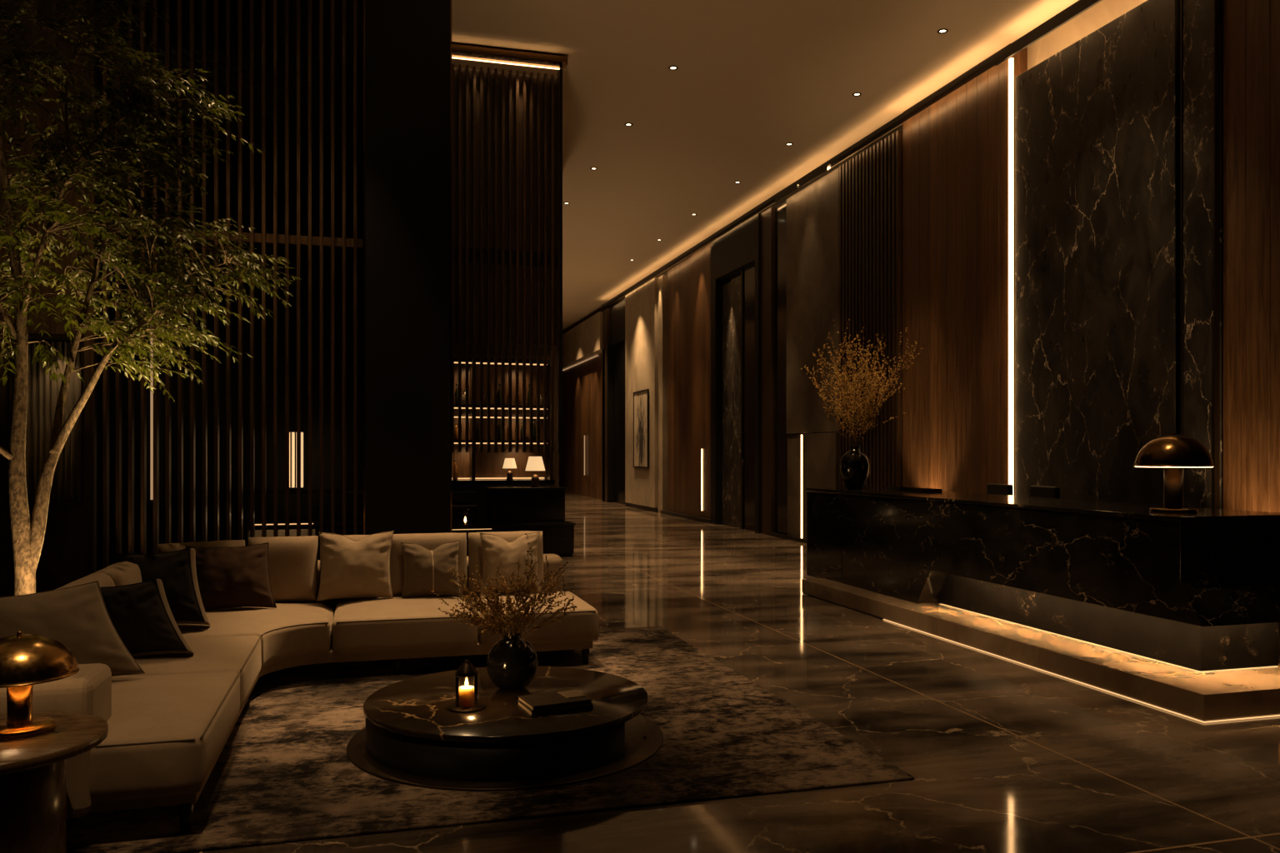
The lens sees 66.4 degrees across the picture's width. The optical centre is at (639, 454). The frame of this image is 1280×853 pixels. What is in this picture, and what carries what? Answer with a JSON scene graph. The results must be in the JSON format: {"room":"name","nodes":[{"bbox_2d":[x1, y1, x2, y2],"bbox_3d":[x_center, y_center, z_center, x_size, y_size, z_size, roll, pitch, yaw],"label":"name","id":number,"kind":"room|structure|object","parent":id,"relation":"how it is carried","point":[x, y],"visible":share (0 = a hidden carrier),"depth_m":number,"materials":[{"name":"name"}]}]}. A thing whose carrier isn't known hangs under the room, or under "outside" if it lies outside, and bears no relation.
{"room":"lobby","nodes":[
{"label":"lobby","id":0,"kind":"room"},
{"bbox_2d":[0,0,89,597],"bbox_3d":[-6.310,-1.750,8.498,2.780,6.700,0.150,0,0,-16],"label":"wall","id":1,"kind":"structure","parent":0,"point":[64,559],"depth_m":8.71,"materials":[{"name":"brown wood"}]},
{"bbox_2d":[6,334,84,507],"bbox_3d":[-5.307,-0.295,8.771,0.610,1.530,0.180,0,0,-16],"label":"picture frame","id":2,"kind":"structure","parent":1,"relation":"in","point":[9,374],"depth_m":8.72,"materials":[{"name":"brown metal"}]},
{"bbox_2d":[25,340,80,503],"bbox_3d":[-5.368,-0.275,8.991,0.540,1.750,0.058,0,0,-16],"label":"wall panel","id":3,"kind":"object","parent":1,"relation":"hanging from","point":[42,393],"visible":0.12,"depth_m":8.98,"materials":[{"name":"wood"}]},
{"bbox_2d":[96,147,363,571],"bbox_3d":[-5.763,-1.750,12.360,5.900,6.700,0.100,0,0,-16],"label":"wall","id":4,"kind":"structure","parent":0,"point":[234,160],"depth_m":12.54,"materials":[{"name":"wood"}]},
{"bbox_2d":[150,326,153,499],"bbox_3d":[-6.070,-0.515,12.196,0.060,2.170,0.050,0,0,-16],"label":"light strip","id":5,"kind":"object","parent":4,"relation":"attached to","point":[152,354],"visible":0.36,"depth_m":12.17,"materials":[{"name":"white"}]},
{"bbox_2d":[96,0,363,165],"bbox_3d":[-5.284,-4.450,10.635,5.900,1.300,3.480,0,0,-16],"label":"wall panel","id":6,"kind":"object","parent":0,"point":[234,3],"depth_m":9.62,"materials":[{"name":"wood"}]},
{"bbox_2d":[363,0,451,534],"bbox_3d":[-2.369,-1.750,9.925,0.840,6.700,0.806,0,0,-16],"label":"wall pier","id":7,"kind":"object","parent":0,"point":[407,43],"visible":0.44,"depth_m":9.54,"materials":[{"name":"black metal"}]},
{"bbox_2d":[447,702,485,713],"bbox_3d":[-0.921,1.345,5.193,0.200,0.011,0.200,0,0,-15],"label":"tray","id":8,"kind":"object","parent":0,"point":[458,707],"depth_m":5.16,"materials":[{"name":"brown metal"}]},
{"bbox_2d":[454,343,559,485],"bbox_3d":[-5.678,-1.750,17.105,8.600,6.700,0.200,0,0,-16],"label":"wall","id":9,"kind":"structure","parent":0,"point":[556,457],"depth_m":18.11,"materials":[{"name":"brown wood"}]},
{"bbox_2d":[559,454,561,486],"bbox_3d":[-5.418,-1.750,41.148,4.850,6.700,0.200,0,0,-16],"label":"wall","id":10,"kind":"structure","parent":0,"point":[560,455],"depth_m":41.60,"materials":[{"name":"brown wood"}]},
{"bbox_2d":[184,492,1279,852],"bbox_3d":[-3.472,1.700,18.132,13.400,0.200,45.200,0,0,-16],"label":"floor","id":11,"kind":"structure","parent":0,"point":[1002,756],"depth_m":5.40,"materials":[{"name":"stone"}]},
{"bbox_2d":[0,710,108,852],"bbox_3d":[-2.293,1.300,3.442,0.740,0.600,0.740,0,0,-16],"label":"side table","id":12,"kind":"object","parent":11,"relation":"on","point":[32,769],"visible":0.8,"depth_m":3.37,"materials":[{"name":"brown wood"}]},
{"bbox_2d":[0,630,79,739],"bbox_3d":[-2.240,0.820,3.530,0.374,0.361,0.374,0,0,-16],"label":"table lamp","id":13,"kind":"object","parent":12,"relation":"on","point":[27,661],"visible":1,"depth_m":3.48,"materials":[{"name":"gold metal"}]},
{"bbox_2d":[0,0,301,595],"bbox_3d":[-4.040,-1.000,7.217,2.564,5.200,2.485,0,0,11],"label":"indoor tree","id":14,"kind":"object","parent":11,"relation":"on","point":[137,146],"visible":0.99,"depth_m":7.06,"materials":[{"name":"green plant"}]},
{"bbox_2d":[90,0,362,574],"bbox_3d":[-3.827,-1.750,9.160,2.360,6.700,0.140,0,0,-16],"label":"slatted screen","id":15,"kind":"object","parent":11,"relation":"on","point":[252,237],"visible":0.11,"depth_m":9.13,"materials":[{"name":"brown wood"}]},
{"bbox_2d":[244,488,363,559],"bbox_3d":[-3.860,1.015,11.953,1.750,1.170,0.700,0,0,-16],"label":"sideboard","id":16,"kind":"object","parent":11,"relation":"on","point":[327,522],"visible":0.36,"depth_m":11.68,"materials":[{"name":"black paint"}]},
{"bbox_2d":[255,523,313,525],"bbox_3d":[-4.208,0.830,11.545,0.660,0.010,0.020,0,0,-15],"label":"light","id":17,"kind":"object","parent":16,"relation":"attached to","point":[259,524],"depth_m":11.58,"materials":[{"name":"white"}]},
{"bbox_2d":[289,430,304,489],"bbox_3d":[-4.143,0.075,11.719,0.200,0.710,0.200,0,0,-16],"label":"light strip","id":18,"kind":"object","parent":16,"relation":"on","point":[292,487],"visible":0.61,"depth_m":11.66,"materials":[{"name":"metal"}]},
{"bbox_2d":[249,518,363,527],"bbox_3d":[-3.873,0.840,12.001,1.750,0.040,0.600,0,0,-15],"label":"shelf","id":19,"kind":"object","parent":16,"relation":"attached to","point":[327,522],"depth_m":11.80,"materials":[{"name":"brown metal"}]},
{"bbox_2d":[451,491,477,524],"bbox_3d":[-2.884,1.110,16.012,0.408,0.981,0.408,0,0,-16],"label":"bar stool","id":20,"kind":"object","parent":11,"relation":"on","point":[460,500],"visible":0.56,"depth_m":16.15,"materials":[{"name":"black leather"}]},
{"bbox_2d":[65,626,914,852],"bbox_3d":[-1.225,1.591,6.343,4.130,0.015,4.360,0,0,-16],"label":"area rug","id":21,"kind":"object","parent":11,"relation":"on","point":[284,772],"visible":0.61,"depth_m":4.95,"materials":[{"name":"carpet"}]},
{"bbox_2d":[0,530,599,834],"bbox_3d":[-1.823,1.113,6.149,3.572,0.942,4.155,0,0,-16],"label":"sectional sofa","id":22,"kind":"object","parent":21,"relation":"on","point":[170,724],"visible":0.56,"depth_m":6.09,"materials":[{"name":"fabric"}]},
{"bbox_2d":[0,580,144,676],"bbox_3d":[-2.892,0.896,4.751,0.860,0.512,0.279,0,0,-33],"label":"throw pillow","id":23,"kind":"object","parent":22,"relation":"on","point":[77,617],"visible":0.72,"depth_m":4.75,"materials":[{"name":"fabric"}]},
{"bbox_2d":[55,572,114,589],"bbox_3d":[-3.092,0.926,5.421,0.240,0.444,0.860,-8,2,-15],"label":"cushion","id":24,"kind":"object","parent":22,"relation":"on","point":[105,581],"depth_m":5.58,"materials":[{"name":"fabric"}]},
{"bbox_2d":[94,561,141,586],"bbox_3d":[-3.325,0.926,6.264,0.240,0.444,0.850,-8,2,-15],"label":"cushion","id":25,"kind":"object","parent":22,"relation":"on","point":[122,573],"depth_m":6.09,"materials":[{"name":"fabric"}]},
{"bbox_2d":[100,579,194,657],"bbox_3d":[-2.831,0.931,5.478,0.653,0.461,0.282,0,0,-9],"label":"throw pillow","id":26,"kind":"object","parent":22,"relation":"on","point":[140,613],"visible":0.7,"depth_m":5.39,"materials":[{"name":"fabric"}]},
{"bbox_2d":[112,548,209,625],"bbox_3d":[-3.162,0.892,6.465,0.648,0.533,0.317,0,0,-9],"label":"throw pillow","id":27,"kind":"object","parent":22,"relation":"on","point":[177,571],"visible":0.6,"depth_m":6.40,"materials":[{"name":"fabric"}]},
{"bbox_2d":[89,671,239,802],"bbox_3d":[-2.466,1.262,4.515,1.024,0.277,1.304,0,0,-15],"label":"seat cushion","id":28,"kind":"object","parent":22,"relation":"on","point":[167,733],"depth_m":4.10,"materials":[{"name":"fabric"}]},
{"bbox_2d":[111,635,261,711],"bbox_3d":[-2.784,1.262,5.662,1.024,0.277,1.064,0,0,-15],"label":"seat cushion","id":29,"kind":"object","parent":22,"relation":"on","point":[242,654],"depth_m":5.48,"materials":[{"name":"fabric"}]},
{"bbox_2d":[157,540,244,553],"bbox_3d":[-3.257,0.901,7.287,0.600,0.496,0.240,0,-8,-35],"label":"cushion","id":30,"kind":"object","parent":22,"relation":"on","point":[167,547],"depth_m":7.23,"materials":[{"name":"fabric"}]},
{"bbox_2d":[185,542,276,611],"bbox_3d":[-2.972,0.895,7.107,0.616,0.477,0.237,0,0,-22],"label":"throw pillow","id":31,"kind":"object","parent":22,"relation":"on","point":[237,577],"visible":0.84,"depth_m":7.05,"materials":[{"name":"fabric"}]},
{"bbox_2d":[176,601,334,669],"bbox_3d":[-2.874,1.262,6.933,1.364,0.276,1.418,0,0,-15],"label":"cushion","id":32,"kind":"object","parent":22,"relation":"on","point":[289,632],"depth_m":6.72,"materials":[{"name":"fabric"}]},
{"bbox_2d":[248,535,317,601],"bbox_3d":[-2.785,0.897,7.628,0.510,0.504,0.240,0,-8,-15],"label":"cushion","id":33,"kind":"object","parent":22,"relation":"on","point":[292,561],"depth_m":7.54,"materials":[{"name":"fabric"}]},
{"bbox_2d":[320,535,378,599],"bbox_3d":[-2.284,0.897,7.767,0.490,0.504,0.240,0,-8,-15],"label":"cushion","id":34,"kind":"object","parent":22,"relation":"on","point":[355,537],"depth_m":7.71,"materials":[{"name":"fabric"}]},
{"bbox_2d":[316,530,393,601],"bbox_3d":[-2.211,0.869,7.609,0.568,0.522,0.231,0,0,-13],"label":"throw pillow","id":35,"kind":"object","parent":22,"relation":"on","point":[350,568],"visible":1,"depth_m":7.54,"materials":[{"name":"fabric"}]},
{"bbox_2d":[331,595,477,654],"bbox_3d":[-1.794,1.262,7.441,1.024,0.277,1.024,0,0,-15],"label":"seat cushion","id":36,"kind":"object","parent":22,"relation":"on","point":[415,625],"depth_m":7.00,"materials":[{"name":"fabric"}]},
{"bbox_2d":[390,533,467,597],"bbox_3d":[-1.725,0.896,7.922,0.630,0.505,0.240,0,-8,-15],"label":"cushion","id":37,"kind":"object","parent":22,"relation":"on","point":[429,541],"depth_m":7.83,"materials":[{"name":"fabric"}]},
{"bbox_2d":[400,540,462,598],"bbox_3d":[-1.648,0.912,7.728,0.469,0.435,0.213,0,0,-19],"label":"throw pillow","id":38,"kind":"object","parent":22,"relation":"on","point":[425,570],"visible":0.94,"depth_m":7.67,"materials":[{"name":"fabric"}]},
{"bbox_2d":[468,530,544,594],"bbox_3d":[-1.108,0.896,8.093,0.610,0.506,0.240,0,-8,-15],"label":"cushion","id":39,"kind":"object","parent":22,"relation":"on","point":[475,550],"depth_m":7.98,"materials":[{"name":"fabric"}]},
{"bbox_2d":[480,531,541,595],"bbox_3d":[-1.042,0.881,7.876,0.490,0.497,0.204,0,0,-15],"label":"throw pillow","id":40,"kind":"object","parent":22,"relation":"on","point":[497,551],"visible":0.83,"depth_m":7.82,"materials":[{"name":"fabric"}]},
{"bbox_2d":[468,591,599,646],"bbox_3d":[-0.864,1.262,7.699,0.894,0.277,1.024,0,0,-15],"label":"seat cushion","id":41,"kind":"object","parent":22,"relation":"on","point":[581,627],"depth_m":7.27,"materials":[{"name":"fabric"}]},
{"bbox_2d":[346,665,663,791],"bbox_3d":[-0.734,1.467,5.452,1.730,0.234,1.730,0,0,-16],"label":"coffee table","id":42,"kind":"object","parent":21,"relation":"on","point":[410,737],"visible":0.94,"depth_m":4.91,"materials":[{"name":"stone"}]},
{"bbox_2d":[447,660,485,713],"bbox_3d":[-0.921,1.222,5.193,0.200,0.257,0.200,0,0,-16],"label":"candle lantern","id":43,"kind":"object","parent":42,"relation":"on","point":[466,696],"visible":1,"depth_m":5.16,"materials":[{"name":"brown metal"}]},
{"bbox_2d":[459,679,474,708],"bbox_3d":[-0.921,1.266,5.193,0.080,0.147,0.080,0,0,-15],"label":"candle","id":44,"kind":"object","parent":43,"relation":"on","point":[466,692],"depth_m":5.16,"materials":[{"name":"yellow wax"}]},
{"bbox_2d":[485,632,537,689],"bbox_3d":[-0.742,1.198,5.668,0.298,0.304,0.298,0,0,-16],"label":"vase","id":45,"kind":"object","parent":42,"relation":"on","point":[512,663],"visible":0.94,"depth_m":5.56,"materials":[{"name":"black ceramic"}]},
{"bbox_2d":[429,533,577,638],"bbox_3d":[-0.772,0.769,5.637,0.912,0.624,0.848,0,0,19],"label":"branch arrangement","id":46,"kind":"object","parent":45,"relation":"in","point":[496,607],"visible":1,"depth_m":5.59,"materials":[{"name":"plant"}]},
{"bbox_2d":[517,700,593,716],"bbox_3d":[-0.453,1.337,5.208,0.340,0.026,0.250,0,0,-24],"label":"book","id":47,"kind":"object","parent":42,"relation":"on","point":[588,707],"visible":0.52,"depth_m":5.10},
{"bbox_2d":[517,690,591,710],"bbox_3d":[-0.456,1.313,5.218,0.330,0.022,0.240,0,0,-25],"label":"book","id":48,"kind":"object","parent":47,"relation":"on","point":[550,700],"visible":0.89,"depth_m":5.17,"materials":[{"name":"paper"}]},
{"bbox_2d":[557,690,586,698],"bbox_3d":[-0.368,1.300,5.294,0.110,0.004,0.140,0,0,-28],"label":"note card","id":49,"kind":"object","parent":48,"relation":"on","point":[574,693],"visible":1,"depth_m":5.28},
{"bbox_2d":[451,354,554,524],"bbox_3d":[-3.004,-0.100,17.379,2.900,3.400,0.700,0,0,-16],"label":"shelving unit","id":50,"kind":"object","parent":11,"relation":"on","point":[477,470],"visible":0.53,"depth_m":17.69,"materials":[{"name":"brown wood"}]},
{"bbox_2d":[452,460,457,479],"bbox_3d":[-3.279,0.285,17.345,0.092,0.349,0.092,0,0,-16],"label":"bottle","id":51,"kind":"object","parent":50,"relation":"on","point":[455,467],"visible":0.88,"depth_m":17.31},
{"bbox_2d":[454,423,458,439],"bbox_3d":[-3.262,-0.393,17.347,0.078,0.296,0.078,0,0,-16],"label":"bottle","id":52,"kind":"object","parent":50,"relation":"on","point":[456,431],"visible":0.9,"depth_m":17.31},
{"bbox_2d":[455,383,458,404],"bbox_3d":[-3.256,-1.060,17.381,0.080,0.389,0.080,0,0,-16],"label":"bottle","id":53,"kind":"object","parent":50,"relation":"on","point":[457,390],"visible":0.7,"depth_m":17.35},
{"bbox_2d":[461,390,464,404],"bbox_3d":[-3.109,-1.000,17.364,0.126,0.271,0.126,0,0,-16],"label":"bottle","id":54,"kind":"object","parent":50,"relation":"on","point":[463,395],"visible":0.54,"depth_m":17.31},
{"bbox_2d":[490,420,491,439],"bbox_3d":[-2.696,-0.419,17.506,0.092,0.349,0.092,0,0,-16],"label":"bottle","id":55,"kind":"object","parent":50,"relation":"on","point":[490,421],"visible":0.22,"depth_m":17.48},
{"bbox_2d":[451,477,544,479],"bbox_3d":[-3.058,0.440,17.577,2.700,0.020,0.030,0,0,-15],"label":"light","id":56,"kind":"object","parent":50,"relation":"on","point":[452,477],"depth_m":17.71,"materials":[{"name":"white"}]},
{"bbox_2d":[497,383,501,405],"bbox_3d":[-2.520,-1.067,17.557,0.083,0.403,0.083,0,0,-16],"label":"bottle","id":57,"kind":"object","parent":50,"relation":"on","point":[499,393],"visible":0.85,"depth_m":17.53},
{"bbox_2d":[497,416,501,439],"bbox_3d":[-2.515,-0.458,17.567,0.087,0.425,0.087,0,0,-16],"label":"bottle","id":58,"kind":"object","parent":50,"relation":"on","point":[499,427],"visible":0.76,"depth_m":17.53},
{"bbox_2d":[454,442,547,444],"bbox_3d":[-2.978,-0.190,17.288,2.700,0.020,0.030,0,0,-15],"label":"light","id":59,"kind":"object","parent":50,"relation":"attached to","point":[454,442],"depth_m":17.39,"materials":[{"name":"white"}]},
{"bbox_2d":[454,416,547,418],"bbox_3d":[-2.978,-0.650,17.288,2.700,0.020,0.030,0,0,-15],"label":"light","id":60,"kind":"object","parent":50,"relation":"attached to","point":[454,417],"depth_m":17.36,"materials":[{"name":"white"}]},
{"bbox_2d":[454,407,547,409],"bbox_3d":[-2.978,-0.810,17.288,2.700,0.020,0.030,0,0,-15],"label":"light","id":61,"kind":"object","parent":50,"relation":"attached to","point":[527,408],"depth_m":17.41,"materials":[{"name":"white"}]},
{"bbox_2d":[454,361,547,365],"bbox_3d":[-2.978,-1.610,17.288,2.700,0.020,0.030,0,0,-15],"label":"light","id":62,"kind":"object","parent":50,"relation":"attached to","point":[506,362],"depth_m":17.40,"materials":[{"name":"white"}]},
{"bbox_2d":[454,440,549,443],"bbox_3d":[-3.022,-0.223,17.447,2.900,0.045,0.400,0,0,-15],"label":"shelf","id":63,"kind":"object","parent":50,"relation":"attached to","point":[455,441],"depth_m":17.38,"materials":[{"name":"wood"}]},
{"bbox_2d":[454,405,549,409],"bbox_3d":[-3.022,-0.843,17.447,2.900,0.045,0.400,0,0,-15],"label":"shelf","id":64,"kind":"object","parent":50,"relation":"attached to","point":[456,407],"depth_m":17.39,"materials":[{"name":"wood"}]},
{"bbox_2d":[454,357,550,365],"bbox_3d":[-3.017,-1.660,17.428,2.900,0.080,0.440,0,0,-15],"label":"shelf","id":65,"kind":"object","parent":50,"relation":"attached to","point":[456,359],"depth_m":17.45,"materials":[{"name":"wood"}]},
{"bbox_2d":[451,479,554,484],"bbox_3d":[-2.993,0.490,17.341,2.900,0.060,0.620,0,0,-15],"label":"countertop","id":66,"kind":"structure","parent":50,"relation":"on","point":[482,481],"depth_m":17.17,"materials":[{"name":"black paint"}]},
{"bbox_2d":[506,426,508,440],"bbox_3d":[-2.348,-0.417,17.581,0.091,0.344,0.091,0,0,-16],"label":"bottle","id":67,"kind":"object","parent":50,"relation":"on","point":[507,427],"visible":0.18,"depth_m":17.56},
{"bbox_2d":[502,458,516,479],"bbox_3d":[-2.323,0.267,17.433,0.254,0.385,0.254,0,0,-16],"label":"table lamp","id":68,"kind":"object","parent":50,"relation":"on","point":[509,463],"visible":0.99,"depth_m":17.36,"materials":[{"name":"fabric"}]},
{"bbox_2d":[515,392,519,405],"bbox_3d":[-2.205,-1.044,17.633,0.095,0.358,0.095,0,0,-16],"label":"bottle","id":69,"kind":"object","parent":50,"relation":"on","point":[519,392],"visible":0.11,"depth_m":17.61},
{"bbox_2d":[520,421,522,440],"bbox_3d":[-2.126,-0.417,17.657,0.071,0.344,0.071,0,0,-16],"label":"bottle","id":70,"kind":"object","parent":50,"relation":"on","point":[521,430],"visible":0.64,"depth_m":17.62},
{"bbox_2d":[527,384,529,405],"bbox_3d":[-2.001,-1.069,17.703,0.084,0.407,0.084,0,0,-16],"label":"bottle","id":71,"kind":"object","parent":50,"relation":"on","point":[528,384],"visible":0.29,"depth_m":17.67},
{"bbox_2d":[533,418,535,440],"bbox_3d":[-1.928,-0.456,17.714,0.086,0.421,0.086,0,0,-16],"label":"bottle","id":72,"kind":"object","parent":50,"relation":"on","point":[534,427],"visible":0.64,"depth_m":17.68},
{"bbox_2d":[540,392,543,405],"bbox_3d":[-1.818,-0.993,17.767,0.119,0.256,0.119,0,0,-16],"label":"bottle","id":73,"kind":"object","parent":50,"relation":"on","point":[541,397],"visible":0.34,"depth_m":17.73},
{"bbox_2d":[451,521,575,556],"bbox_3d":[-2.322,1.340,15.072,2.620,0.520,0.450,0,0,-16],"label":"base cabinet","id":74,"kind":"object","parent":11,"relation":"on","point":[557,537],"visible":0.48,"depth_m":15.12,"materials":[{"name":"black paint"}]},
{"bbox_2d":[461,509,469,524],"bbox_3d":[-2.672,0.960,14.950,0.120,0.240,0.120,0,0,-16],"label":"glass lantern","id":75,"kind":"object","parent":74,"relation":"on","point":[465,518],"visible":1,"depth_m":14.97,"materials":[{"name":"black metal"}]},
{"bbox_2d":[484,485,567,523],"bbox_3d":[-1.864,1.067,15.890,1.220,1.065,0.860,0,0,-16],"label":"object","id":76,"kind":"structure","parent":11,"relation":"on","point":[523,503],"depth_m":15.52,"materials":[{"name":"black paint"}]},
{"bbox_2d":[484,485,567,490],"bbox_3d":[-1.864,0.552,15.890,1.220,0.035,0.860,0,0,-15],"label":"countertop","id":77,"kind":"structure","parent":76,"relation":"on","point":[523,487],"depth_m":15.55,"materials":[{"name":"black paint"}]},
{"bbox_2d":[525,456,544,486],"bbox_3d":[-1.711,0.288,15.974,0.326,0.494,0.326,0,0,-16],"label":"table lamp","id":78,"kind":"object","parent":76,"relation":"on","point":[534,463],"visible":1,"depth_m":15.88,"materials":[{"name":"fabric"}]},
{"bbox_2d":[986,483,1013,495],"bbox_3d":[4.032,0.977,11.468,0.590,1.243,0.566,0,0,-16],"label":"computer monitor","id":79,"kind":"object","parent":11,"relation":"on","point":[997,489],"visible":0.11,"depth_m":11.49,"materials":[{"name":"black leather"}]},
{"bbox_2d":[801,487,1279,723],"bbox_3d":[3.396,1.002,8.939,1.778,1.195,6.028,0,0,-16],"label":"reception desk","id":80,"kind":"object","parent":11,"relation":"on","point":[1177,613],"visible":1,"depth_m":7.22,"materials":[{"name":"stone"}]},
{"bbox_2d":[840,446,870,489],"bbox_3d":[2.461,0.160,11.184,0.344,0.490,0.344,0,0,-16],"label":"vase","id":81,"kind":"object","parent":80,"relation":"on","point":[855,465],"visible":1,"depth_m":11.07,"materials":[{"name":"black ceramic"}]},
{"bbox_2d":[800,319,924,446],"bbox_3d":[2.471,-0.812,11.138,1.116,1.558,1.401,0,0,-45],"label":"branch arrangement","id":82,"kind":"object","parent":81,"relation":"in","point":[862,414],"visible":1,"depth_m":11.09,"materials":[{"name":"plant"}]},
{"bbox_2d":[885,486,941,492],"bbox_3d":[3.011,0.390,10.771,0.240,0.030,0.750,0,0,-16],"label":"book","id":83,"kind":"object","parent":80,"relation":"on","point":[897,488],"visible":1,"depth_m":10.64,"materials":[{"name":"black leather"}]},
{"bbox_2d":[885,489,941,492],"bbox_3d":[3.011,0.401,10.771,0.240,0.008,0.750,0,0,-15],"label":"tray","id":84,"kind":"object","parent":83,"relation":"on","point":[907,490],"depth_m":10.43,"materials":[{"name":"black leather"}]},
{"bbox_2d":[805,487,1279,521],"bbox_3d":[3.221,0.420,9.117,1.020,0.030,5.590,0,0,-15],"label":"countertop","id":85,"kind":"structure","parent":80,"relation":"on","point":[1096,507],"depth_m":7.81,"materials":[{"name":"stone"}]},
{"bbox_2d":[940,604,1278,672],"bbox_3d":[3.568,1.427,7.929,0.645,0.004,3.025,0,0,-15],"label":"light","id":86,"kind":"object","parent":80,"relation":"on","point":[1273,665],"depth_m":7.10,"materials":[{"name":"yellow"}]},
{"bbox_2d":[1135,432,1213,513],"bbox_3d":[3.757,0.124,6.884,0.490,0.561,0.490,0,0,-16],"label":"table lamp","id":87,"kind":"object","parent":80,"relation":"on","point":[1172,452],"visible":1,"depth_m":6.77,"materials":[{"name":"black metal"}]},
{"bbox_2d":[1030,485,1059,498],"bbox_3d":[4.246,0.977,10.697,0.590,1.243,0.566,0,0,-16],"label":"computer monitor","id":88,"kind":"object","parent":11,"relation":"on","point":[1035,491],"visible":0.06,"depth_m":10.72,"materials":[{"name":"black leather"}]},
{"bbox_2d":[451,0,1078,334],"bbox_3d":[-3.472,-5.200,18.132,13.400,0.200,45.200,0,0,-16],"label":"ceiling","id":89,"kind":"structure","parent":0,"point":[752,78],"depth_m":13.52,"materials":[{"name":"paint"}]},
{"bbox_2d":[451,44,567,454],"bbox_3d":[-1.788,-2.550,12.323,1.740,5.100,0.375,0,0,-16],"label":"screen","id":90,"kind":"object","parent":89,"relation":"hanging from","point":[507,127],"visible":0.76,"depth_m":12.44,"materials":[{"name":"brown wood"}]},
{"bbox_2d":[451,56,559,69],"bbox_3d":[-1.811,-4.950,12.348,1.610,0.010,0.015,0,0,-15],"label":"light","id":91,"kind":"object","parent":90,"relation":"attached to","point":[452,57],"depth_m":12.36,"materials":[{"name":"white"}]},
{"bbox_2d":[624,123,632,126],"bbox_3d":[-0.175,-5.093,15.113,0.132,0.011,0.132,0,0,-16],"label":"recessed light","id":92,"kind":"object","parent":89,"relation":"in","point":[625,124],"visible":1,"depth_m":15.11,"materials":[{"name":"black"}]},
{"bbox_2d":[668,65,678,69],"bbox_3d":[0.440,-5.093,12.896,0.132,0.011,0.132,0,0,-16],"label":"recessed light","id":93,"kind":"object","parent":89,"relation":"in","point":[672,67],"visible":1,"depth_m":12.90,"materials":[{"name":"white"}]},
{"bbox_2d":[785,142,793,145],"bbox_3d":[2.455,-5.093,16.070,0.132,0.011,0.132,0,0,-16],"label":"recessed light","id":94,"kind":"object","parent":89,"relation":"in","point":[788,143],"visible":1,"depth_m":16.07,"materials":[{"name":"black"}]},
{"bbox_2d":[852,92,861,96],"bbox_3d":[3.072,-5.093,13.845,0.132,0.011,0.132,0,0,-16],"label":"recessed light","id":95,"kind":"object","parent":89,"relation":"in","point":[856,94],"visible":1,"depth_m":13.85,"materials":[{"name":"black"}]},
{"bbox_2d":[937,28,948,34],"bbox_3d":[3.647,-5.093,11.773,0.132,0.011,0.132,0,0,-16],"label":"recessed light","id":96,"kind":"object","parent":89,"relation":"in","point":[942,31],"visible":1,"depth_m":11.77,"materials":[{"name":"white"}]},
{"bbox_2d":[561,0,1279,637],"bbox_3d":[2.671,-1.750,19.835,0.650,6.700,45.200,0,0,-16],"label":"wall","id":97,"kind":"structure","parent":0,"point":[1147,132],"depth_m":11.68,"materials":[{"name":"brown wood"}]},
{"bbox_2d":[562,355,598,370],"bbox_3d":[-2.381,-3.515,37.996,0.040,0.030,6.500,0,0,-16],"label":"light strip","id":98,"kind":"object","parent":97,"relation":"attached to","point":[597,355],"visible":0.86,"depth_m":37.50,"materials":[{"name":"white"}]},
{"bbox_2d":[584,435,584,474],"bbox_3d":[-2.091,0.050,36.857,0.010,1.500,0.150,0,0,-16],"label":"light strip","id":99,"kind":"object","parent":97,"relation":"attached to","point":[584,436],"visible":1,"depth_m":36.82,"materials":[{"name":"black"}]},
{"bbox_2d":[606,340,626,505],"bbox_3d":[-0.596,-1.000,31.278,0.330,5.200,2.600,0,0,-16],"label":"door","id":100,"kind":"structure","parent":97,"relation":"in","point":[615,353],"depth_m":32.09,"materials":[{"name":"black paint"}]},
{"bbox_2d":[633,389,649,468],"bbox_3d":[0.025,-0.710,28.104,0.050,2.220,1.550,0,0,-16],"label":"painting","id":101,"kind":"object","parent":97,"relation":"attached to","point":[641,398],"visible":1,"depth_m":28.05},
{"bbox_2d":[701,449,702,510],"bbox_3d":[1.475,0.615,23.307,0.010,1.470,0.050,0,0,-16],"label":"light strip","id":102,"kind":"object","parent":97,"relation":"attached to","point":[702,449],"visible":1,"depth_m":23.28,"materials":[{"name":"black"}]},
{"bbox_2d":[660,510,806,543],"bbox_3d":[1.938,1.555,21.396,0.070,0.090,10.200,0,0,-16],"label":"baseboard","id":103,"kind":"structure","parent":97,"relation":"attached to","point":[666,512],"depth_m":22.73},
{"bbox_2d":[713,213,760,533],"bbox_3d":[2.214,-1.620,21.016,0.400,6.440,2.680,0,0,-16],"label":"door","id":104,"kind":"structure","parent":97,"relation":"in","point":[737,253],"depth_m":21.12,"materials":[{"name":"black paint"}]},
{"bbox_2d":[800,435,802,538],"bbox_3d":[2.942,0.615,17.786,0.007,1.930,0.055,0,0,-16],"label":"light strip","id":105,"kind":"object","parent":97,"relation":"attached to","point":[801,435],"visible":1,"depth_m":17.78,"materials":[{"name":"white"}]},
{"bbox_2d":[600,0,1102,308],"bbox_3d":[2.438,-4.872,19.096,0.105,0.075,27.500,0,0,-16],"label":"trim","id":106,"kind":"structure","parent":97,"relation":"attached to","point":[987,63],"depth_m":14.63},
{"bbox_2d":[1008,57,1013,485],"bbox_3d":[4.550,-1.625,11.987,0.036,6.450,0.050,0,0,-16],"label":"light strip","id":107,"kind":"object","parent":97,"relation":"attached to","point":[1010,60],"visible":0.64,"depth_m":11.96,"materials":[{"name":"white"}]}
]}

